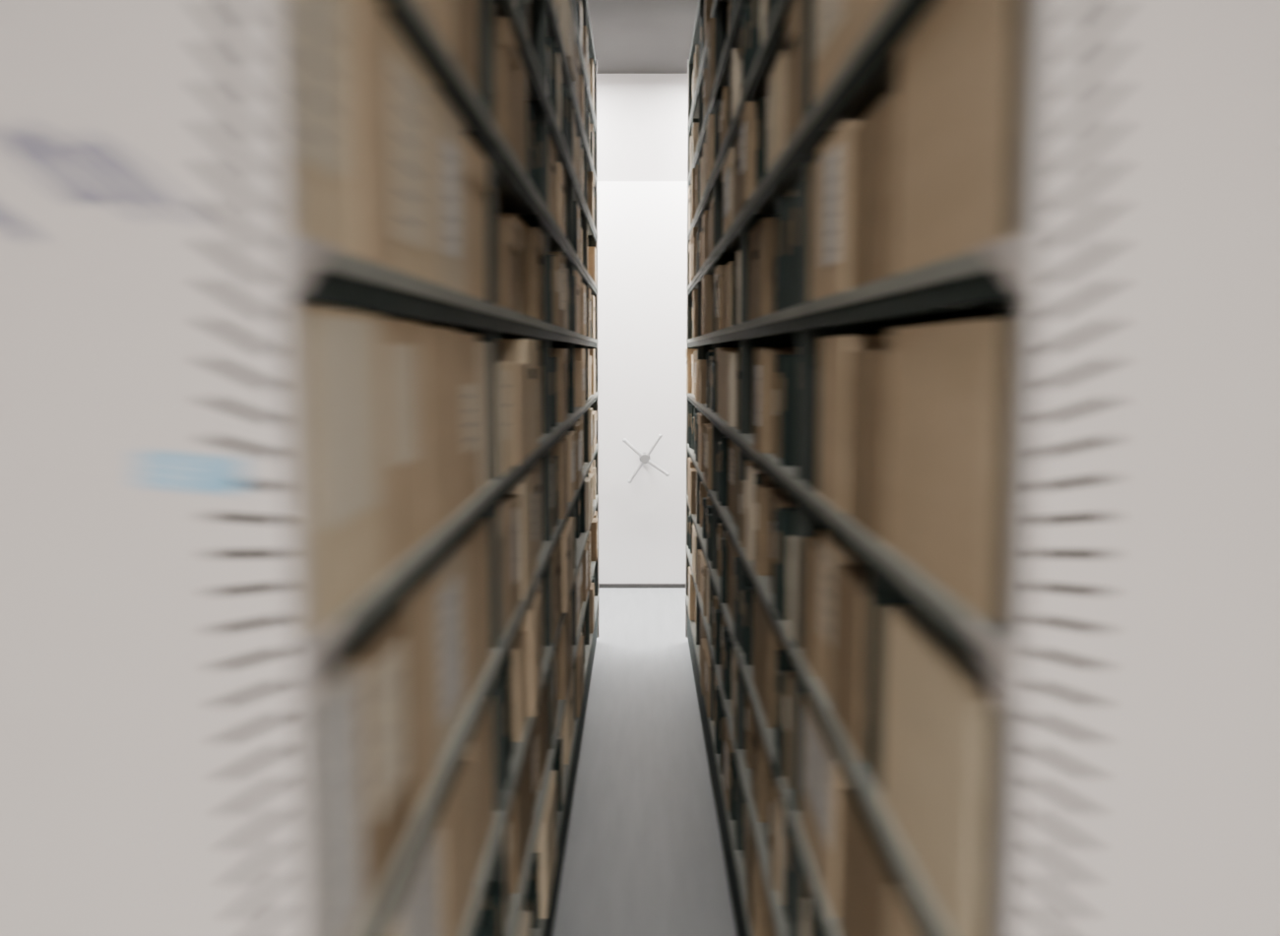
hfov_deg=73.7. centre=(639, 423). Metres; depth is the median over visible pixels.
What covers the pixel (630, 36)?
ceiling
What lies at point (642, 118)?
wall
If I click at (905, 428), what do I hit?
boxes
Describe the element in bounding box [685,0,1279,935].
shelving unit
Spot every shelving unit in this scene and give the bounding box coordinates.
[0,0,599,935]
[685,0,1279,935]
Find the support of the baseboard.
attached to the wall
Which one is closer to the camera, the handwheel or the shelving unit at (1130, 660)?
the shelving unit at (1130, 660)
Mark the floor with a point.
(644, 854)
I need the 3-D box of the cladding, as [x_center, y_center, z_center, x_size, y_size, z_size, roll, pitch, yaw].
[0.000,-0.258,5.949,5.200,2.800,0.020,0,5,0]
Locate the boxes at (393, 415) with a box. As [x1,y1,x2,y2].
[283,0,597,935]
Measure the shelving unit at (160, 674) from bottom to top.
3.250 m
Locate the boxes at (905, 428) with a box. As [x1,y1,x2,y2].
[685,0,1019,935]
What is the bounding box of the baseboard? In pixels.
[599,583,685,588]
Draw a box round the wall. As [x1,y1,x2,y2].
[596,73,687,181]
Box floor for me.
[552,588,737,935]
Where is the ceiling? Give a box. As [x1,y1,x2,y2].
[586,0,698,73]
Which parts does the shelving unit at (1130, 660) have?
frame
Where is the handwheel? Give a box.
[622,434,669,483]
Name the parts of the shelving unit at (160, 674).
frame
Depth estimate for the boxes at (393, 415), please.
0.97 m
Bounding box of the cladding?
[597,181,687,583]

